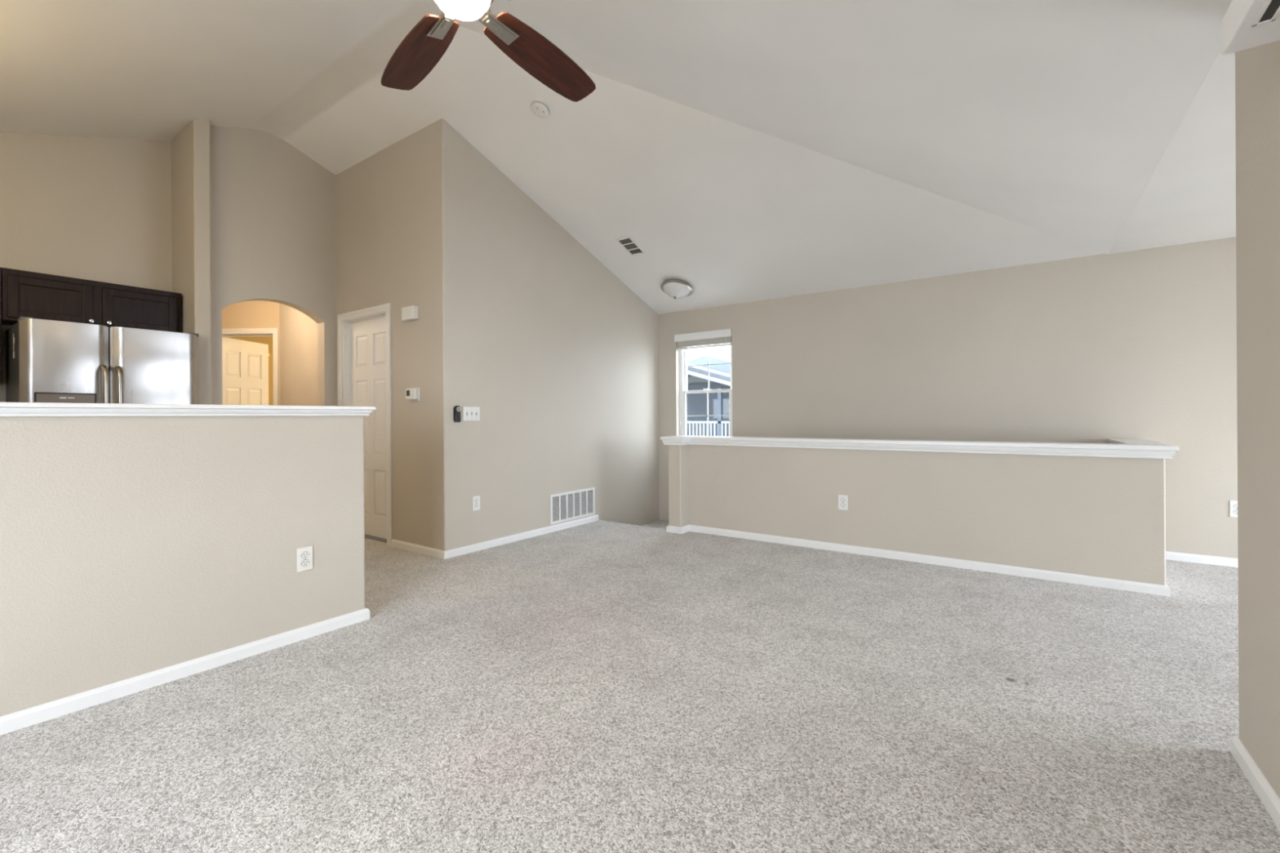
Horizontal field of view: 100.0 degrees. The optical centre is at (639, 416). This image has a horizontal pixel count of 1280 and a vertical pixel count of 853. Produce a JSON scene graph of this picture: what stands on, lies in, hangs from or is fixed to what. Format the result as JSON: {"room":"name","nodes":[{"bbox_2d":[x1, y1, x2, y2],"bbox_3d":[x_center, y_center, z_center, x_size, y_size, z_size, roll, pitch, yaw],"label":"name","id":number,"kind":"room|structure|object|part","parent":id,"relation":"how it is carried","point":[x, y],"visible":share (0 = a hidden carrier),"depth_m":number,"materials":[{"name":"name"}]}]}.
{"room":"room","nodes":[
{"label":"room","id":0,"kind":"room"},
{"bbox_2d":[0,132,172,402],"bbox_3d":[-4.893,-0.587,3.252,0.120,3.470,3.184,0,0,35],"label":"wall","id":1,"kind":"structure","parent":0,"point":[99,209],"depth_m":4.10,"materials":[{"name":"paint"}]},
{"bbox_2d":[0,266,2,383],"bbox_3d":[-4.575,-0.601,3.316,0.326,0.765,0.800,0,0,35],"label":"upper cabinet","id":2,"kind":"object","parent":1,"relation":"attached to","point":[1,366],"visible":1,"depth_m":3.56,"materials":[{"name":"brown wood"}]},
{"bbox_2d":[1,267,181,333],"bbox_3d":[-4.063,-0.814,4.016,0.357,0.345,0.932,0,0,35],"label":"upper cabinet","id":3,"kind":"object","parent":1,"relation":"attached to","point":[37,295],"visible":0.82,"depth_m":3.87,"materials":[{"name":"brown wood"}]},
{"bbox_3d":[-4.091,-0.802,3.739,0.020,0.280,0.402,0,0,35],"label":"door","id":4,"kind":"part","parent":3,"relation":"part of","materials":[{"name":"brown wood"}]},
{"bbox_3d":[-3.821,-0.803,4.120,0.020,0.280,0.424,0,0,35],"label":"door","id":5,"kind":"part","parent":3,"relation":"part of","materials":[{"name":"brown wood"}]},
{"bbox_2d":[0,415,364,716],"bbox_3d":[-2.462,0.565,1.679,0.115,1.138,3.169,0,0,35],"label":"wall","id":6,"kind":"structure","parent":0,"point":[131,546],"depth_m":2.24,"materials":[{"name":"paint"}]},
{"bbox_2d":[0,607,369,735],"bbox_3d":[-2.450,1.084,1.681,0.129,0.060,3.183,0,0,35],"label":"baseboard","id":7,"kind":"structure","parent":6,"relation":"attached to","point":[31,716],"depth_m":2.24,"materials":[{"name":"white wood"}]},
{"bbox_2d":[0,402,376,416],"bbox_3d":[-2.456,-0.024,1.697,0.200,0.049,3.209,0,0,35],"label":"trim","id":8,"kind":"structure","parent":6,"relation":"attached to","point":[6,409],"depth_m":2.21,"materials":[{"name":"white wood"}]},
{"bbox_2d":[296,546,313,572],"bbox_3d":[-1.674,0.713,2.687,0.009,0.118,0.074,0,0,35],"label":"wall outlet","id":9,"kind":"object","parent":6,"relation":"attached to","point":[304,554],"visible":1,"depth_m":2.68,"materials":[{"name":"beige plastic"}]},
{"bbox_2d":[301,559,309,566],"bbox_3d":[-1.672,0.732,2.686,0.005,0.033,0.039,0,0,35],"label":"receptacle","id":10,"kind":"object","parent":9,"relation":"attached to","point":[304,562],"depth_m":2.68,"materials":[{"name":"beige plastic"}]},
{"bbox_2d":[301,551,309,558],"bbox_3d":[-1.672,0.693,2.686,0.005,0.033,0.039,0,0,35],"label":"receptacle","id":11,"kind":"object","parent":9,"relation":"attached to","point":[304,554],"depth_m":2.68,"materials":[{"name":"beige plastic"}]},
{"bbox_2d":[171,119,211,404],"bbox_3d":[-3.710,-0.611,4.425,0.660,3.505,0.107,0,0,35],"label":"wall","id":12,"kind":"structure","parent":0,"point":[190,148],"depth_m":4.25,"materials":[{"name":"paint"}]},
{"bbox_2d":[226,336,273,405],"bbox_3d":[-4.402,-0.090,7.205,4.300,2.470,4.100,0,0,35],"label":"wall","id":13,"kind":"structure","parent":0,"point":[261,340],"depth_m":7.42,"materials":[{"name":"paint"}]},
{"bbox_2d":[222,300,279,405],"bbox_3d":[-4.421,-0.090,5.969,1.150,2.470,0.110,0,0,2],"label":"wall","id":14,"kind":"structure","parent":0,"point":[251,313],"depth_m":5.91,"materials":[{"name":"paint"}]},
{"bbox_2d":[222,328,279,405],"bbox_3d":[-4.371,0.080,6.329,0.856,2.090,0.866,0,0,2],"label":"door","id":15,"kind":"structure","parent":14,"relation":"in","point":[245,364],"depth_m":6.29,"materials":[{"name":"paint"}]},
{"bbox_2d":[209,125,337,406],"bbox_3d":[-3.263,-0.696,4.791,0.130,3.630,1.011,0,0,35],"label":"wall","id":16,"kind":"structure","parent":0,"point":[273,206],"depth_m":4.73,"materials":[{"name":"paint"}]},
{"bbox_2d":[279,147,387,406],"bbox_3d":[-3.060,-0.595,5.340,2.248,3.466,0.120,0,0,35],"label":"wall","id":17,"kind":"structure","parent":0,"point":[361,189],"depth_m":5.01,"materials":[{"name":"paint"}]},
{"bbox_2d":[337,302,391,546],"bbox_3d":[-2.474,0.072,4.920,0.901,2.084,0.136,0,0,35],"label":"door","id":18,"kind":"structure","parent":17,"relation":"in","point":[363,335],"depth_m":4.91,"materials":[{"name":"paint"}]},
{"bbox_2d":[386,118,659,551],"bbox_3d":[-0.936,0.733,5.704,0.790,6.146,3.154,0,0,35],"label":"wall","id":19,"kind":"structure","parent":0,"point":[518,322],"depth_m":4.64,"materials":[{"name":"paint"}]},
{"bbox_2d":[401,305,418,321],"bbox_3d":[-1.884,-0.843,4.404,0.164,0.107,0.052,0,0,35],"label":"door chime","id":20,"kind":"object","parent":19,"relation":"attached to","point":[409,313],"visible":1,"depth_m":4.37,"materials":[{"name":"white plastic"}]},
{"bbox_2d":[405,387,420,401],"bbox_3d":[-1.861,-0.179,4.396,0.156,0.107,0.042,0,0,35],"label":"thermostat","id":21,"kind":"object","parent":19,"relation":"attached to","point":[414,393],"visible":1,"depth_m":4.37,"materials":[{"name":"white plastic"}]},
{"bbox_2d":[453,405,461,422],"bbox_3d":[-1.452,-0.020,4.270,0.029,0.132,0.053,0,0,35],"label":"remote","id":22,"kind":"object","parent":19,"relation":"attached to","point":[456,411],"visible":1,"depth_m":4.25,"materials":[{"name":"black plastic"}]},
{"bbox_2d":[462,406,479,421],"bbox_3d":[-1.371,-0.021,4.391,0.020,0.116,0.164,0,0,35],"label":"light switch","id":23,"kind":"object","parent":19,"relation":"attached to","point":[469,413],"visible":1,"depth_m":4.39,"materials":[{"name":"white plastic"}]},
{"bbox_2d":[472,495,479,511],"bbox_3d":[-1.347,0.716,4.429,0.009,0.118,0.074,0,0,35],"label":"wall outlet","id":24,"kind":"object","parent":19,"relation":"attached to","point":[476,500],"visible":1,"depth_m":4.42,"materials":[{"name":"white plastic"}]},
{"bbox_2d":[391,514,598,559],"bbox_3d":[-1.285,1.077,5.150,0.752,0.060,1.873,0,0,35],"label":"baseboard","id":25,"kind":"structure","parent":19,"relation":"attached to","point":[428,551],"depth_m":4.55,"materials":[{"name":"white wood"}]},
{"bbox_2d":[550,487,595,524],"bbox_3d":[-0.665,0.891,5.393,0.010,0.286,0.650,0,0,35],"label":"air vent","id":26,"kind":"object","parent":19,"relation":"in","point":[574,504],"visible":1,"depth_m":5.38,"materials":[{"name":"white plastic"}]},
{"bbox_2d":[0,0,1235,314],"bbox_3d":[0.383,-1.881,2.145,10.070,1.243,7.270,0,0,35],"label":"ceiling","id":27,"kind":"structure","parent":0,"point":[753,150],"depth_m":3.42,"materials":[{"name":"paint"}]},
{"bbox_2d":[380,0,595,102],"bbox_3d":[-0.578,-1.799,1.816,1.309,0.913,1.260,0,0,35],"label":"ceiling fan","id":28,"kind":"object","parent":27,"relation":"hanging from","point":[426,43],"visible":1,"depth_m":2.05,"materials":[{"name":"brown wood"}]},
{"bbox_3d":[-0.864,-1.396,2.085,0.166,0.007,0.531,-16,11,-41],"label":"blade","id":29,"kind":"part","parent":28,"relation":"part of","materials":[{"name":"brown wood"}]},
{"bbox_3d":[-0.697,-1.432,1.892,0.066,0.116,0.177,-16,11,-41],"label":"blade arm","id":30,"kind":"part","parent":28,"relation":"part of","materials":[{"name":"silver metal"}]},
{"bbox_3d":[-0.596,-1.390,1.786,0.200,0.094,0.200,0,0,35],"label":"lamp shade","id":31,"kind":"part","parent":28,"relation":"part of","materials":[{"name":"white glass"}]},
{"bbox_3d":[-0.520,-1.433,1.911,0.066,0.116,0.177,-15,-8,32],"label":"blade arm","id":32,"kind":"part","parent":28,"relation":"part of","materials":[{"name":"silver metal"}]},
{"bbox_3d":[-0.376,-1.398,2.122,0.166,0.007,0.531,-15,-8,32],"label":"blade","id":33,"kind":"part","parent":28,"relation":"part of","materials":[{"name":"brown wood"}]},
{"bbox_2d":[529,98,551,118],"bbox_3d":[-0.723,-2.231,3.906,0.152,0.078,0.146,0,0,39],"label":"smoke detector","id":34,"kind":"object","parent":27,"relation":"attached to","point":[540,108],"visible":1,"depth_m":3.87,"materials":[{"name":"white plastic"}]},
{"bbox_2d":[614,235,646,256],"bbox_3d":[-0.094,-1.698,5.376,0.190,0.105,0.284,0,0,35],"label":"ceiling vent","id":35,"kind":"object","parent":27,"relation":"in","point":[628,243],"visible":1,"depth_m":5.37,"materials":[{"name":"white plastic"}]},
{"bbox_2d":[661,279,692,299],"bbox_3d":[0.406,-1.385,5.937,0.351,0.198,0.338,0,0,15],"label":"flush ceiling light","id":36,"kind":"object","parent":27,"relation":"attached to","point":[673,288],"visible":1,"depth_m":5.84,"materials":[{"name":"white glass"}]},
{"bbox_2d":[0,520,1279,852],"bbox_3d":[-1.178,1.137,3.247,13.920,0.060,7.449,0,0,35],"label":"floor","id":37,"kind":"structure","parent":0,"point":[600,686],"depth_m":1.95,"materials":[{"name":"carpet"}]},
{"bbox_2d":[5,315,199,404],"bbox_3d":[-3.846,0.236,3.895,0.740,1.732,0.907,0,0,35],"label":"refrigerator","id":38,"kind":"object","parent":37,"relation":"on","point":[47,361],"visible":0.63,"depth_m":3.64,"materials":[{"name":"silver metal"}]},
{"bbox_3d":[-3.781,0.221,3.544,0.072,1.682,0.406,0,0,35],"label":"door","id":39,"kind":"part","parent":38,"relation":"part of","materials":[{"name":"silver metal"}]},
{"bbox_3d":[-3.762,-0.077,3.523,0.019,0.137,0.264,0,0,35],"label":"control panel","id":40,"kind":"part","parent":38,"relation":"part of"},
{"bbox_3d":[-3.624,0.088,3.643,0.084,0.877,0.033,0,0,35],"label":"handle","id":41,"kind":"part","parent":38,"relation":"part of","materials":[{"name":"silver metal"}]},
{"bbox_3d":[-3.583,0.088,3.700,0.084,0.877,0.033,0,0,35],"label":"handle","id":42,"kind":"part","parent":38,"relation":"part of","materials":[{"name":"silver metal"}]},
{"bbox_3d":[-3.518,0.219,3.917,0.072,1.682,0.492,0,0,35],"label":"door","id":43,"kind":"part","parent":38,"relation":"part of","materials":[{"name":"silver metal"}]},
{"bbox_2d":[641,520,668,528],"bbox_3d":[1.727,2.575,4.908,4.662,2.590,1.395,0,0,35],"label":"floor","id":44,"kind":"structure","parent":0,"point":[662,524],"depth_m":6.41,"materials":[{"name":"carpet"}]},
{"bbox_2d":[668,444,1165,585],"bbox_3d":[2.045,0.813,4.637,3.507,1.150,1.119,0,0,33],"label":"wall","id":45,"kind":"structure","parent":0,"point":[1092,516],"depth_m":3.91,"materials":[{"name":"paint"}]},
{"bbox_2d":[838,494,848,510],"bbox_3d":[1.633,0.694,4.326,0.074,0.118,0.009,0,0,35],"label":"wall outlet","id":46,"kind":"object","parent":45,"relation":"attached to","point":[842,500],"visible":1,"depth_m":4.32,"materials":[{"name":"white plastic"}]},
{"bbox_2d":[666,524,1169,596],"bbox_3d":[1.903,1.059,4.167,3.708,0.060,1.076,0,0,17],"label":"baseboard","id":47,"kind":"structure","parent":45,"relation":"attached to","point":[1139,587],"depth_m":3.90,"materials":[{"name":"white wood"}]},
{"bbox_2d":[660,435,1178,458],"bbox_3d":[2.024,0.222,4.617,3.615,0.077,1.172,0,0,33],"label":"trim","id":48,"kind":"structure","parent":45,"relation":"on","point":[1117,447],"depth_m":3.87,"materials":[{"name":"white wood"}]},
{"bbox_2d":[657,236,1237,558],"bbox_3d":[3.414,1.238,4.535,7.902,5.085,0.150,0,0,35],"label":"wall","id":49,"kind":"structure","parent":0,"point":[1140,344],"depth_m":4.55,"materials":[{"name":"paint"}]},
{"bbox_2d":[680,342,732,436],"bbox_3d":[0.787,-0.325,6.383,0.740,1.340,0.150,0,0,35],"label":"window","id":50,"kind":"structure","parent":49,"relation":"in","point":[683,353],"depth_m":6.56,"materials":[{"name":"plastic"}]},
{"bbox_2d":[674,328,731,423],"bbox_3d":[0.748,-0.453,6.339,0.752,1.078,0.078,0,0,35],"label":"window blind","id":51,"kind":"object","parent":50,"relation":"attached to","point":[718,337],"visible":0.96,"depth_m":6.32,"materials":[{"name":"white plastic"}]},
{"bbox_3d":[0.482,-0.433,6.502,0.018,1.040,0.018,0,0,35],"label":"pull cord","id":52,"kind":"part","parent":51,"relation":"part of","materials":[{"name":"white plastic"}]},
{"bbox_3d":[0.758,-0.821,6.346,0.720,0.018,0.052,0,0,35],"label":"rail","id":53,"kind":"part","parent":51,"relation":"part of","materials":[{"name":"white plastic"}]},
{"bbox_3d":[0.802,-0.008,6.401,0.650,0.616,0.030,0,0,35],"label":"sash","id":54,"kind":"part","parent":50,"relation":"part of","materials":[{"name":"glass"}]},
{"bbox_3d":[0.817,-0.617,6.428,0.650,0.666,0.030,0,0,35],"label":"sash","id":55,"kind":"part","parent":50,"relation":"part of","materials":[{"name":"glass"}]},
{"bbox_2d":[1165,551,1238,567],"bbox_3d":[5.156,1.041,3.205,3.279,0.060,0.014,0,0,35],"label":"baseboard","id":56,"kind":"structure","parent":49,"relation":"attached to","point":[1197,558],"depth_m":3.93,"materials":[{"name":"white wood"}]},
{"bbox_2d":[1229,500,1237,517],"bbox_3d":[4.263,0.663,3.837,0.074,0.118,0.009,0,0,35],"label":"wall outlet","id":57,"kind":"object","parent":49,"relation":"attached to","point":[1233,504],"visible":0.57,"depth_m":3.85,"materials":[{"name":"white plastic"}]},
{"bbox_2d":[1235,40,1279,798],"bbox_3d":[0.737,-0.079,-0.055,0.130,2.390,4.269,0,0,35],"label":"wall","id":58,"kind":"structure","parent":0,"point":[1257,68],"depth_m":1.56,"materials":[{"name":"paint"}]},
{"bbox_2d":[1221,0,1279,55],"bbox_3d":[1.246,-0.924,0.925,0.160,0.092,0.855,0,0,35],"label":"vent box","id":59,"kind":"object","parent":58,"relation":"attached to","point":[1246,24],"visible":1,"depth_m":1.23,"materials":[{"name":"white paint"}]},
{"bbox_3d":[1.195,-0.880,0.918,0.036,0.004,0.700,0,0,35],"label":"slot frame","id":60,"kind":"part","parent":59,"relation":"part of","materials":[{"name":"white plastic"}]},
{"bbox_2d":[1230,736,1279,830],"bbox_3d":[0.776,1.066,0.004,0.144,0.060,4.163,0,0,35],"label":"baseboard","id":61,"kind":"structure","parent":58,"relation":"attached to","point":[1263,788],"depth_m":1.56,"materials":[{"name":"white wood"}]},
{"label":"outside","id":62,"kind":"structure","parent":0,"visible":0},
{"bbox_3d":[16.935,3.903,28.305,85.000,0.200,54.245,0,0,35],"label":"ground","id":63,"kind":"structure","parent":62,"visible":0},
{"bbox_2d":[686,355,730,436],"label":"window","id":64,"kind":"structure","parent":63,"relation":"on","point":[719,375],"depth_m":16.11,"materials":[{"name":"white"}]},
{"bbox_3d":[1.060,0.539,15.201,9.000,0.810,0.060,0,0,35],"label":"railing","id":65,"kind":"part","parent":64,"relation":"part of","materials":[{"name":"white wood"}]},
{"bbox_3d":[2.162,0.113,14.459,0.100,1.750,0.120,0,0,35],"label":"corner post","id":66,"kind":"part","parent":64,"relation":"part of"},
{"bbox_3d":[2.526,-0.224,15.896,0.760,0.580,0.030,0,0,35],"label":"pane","id":67,"kind":"part","parent":64,"relation":"part of","materials":[{"name":"clear glass"}]}
]}

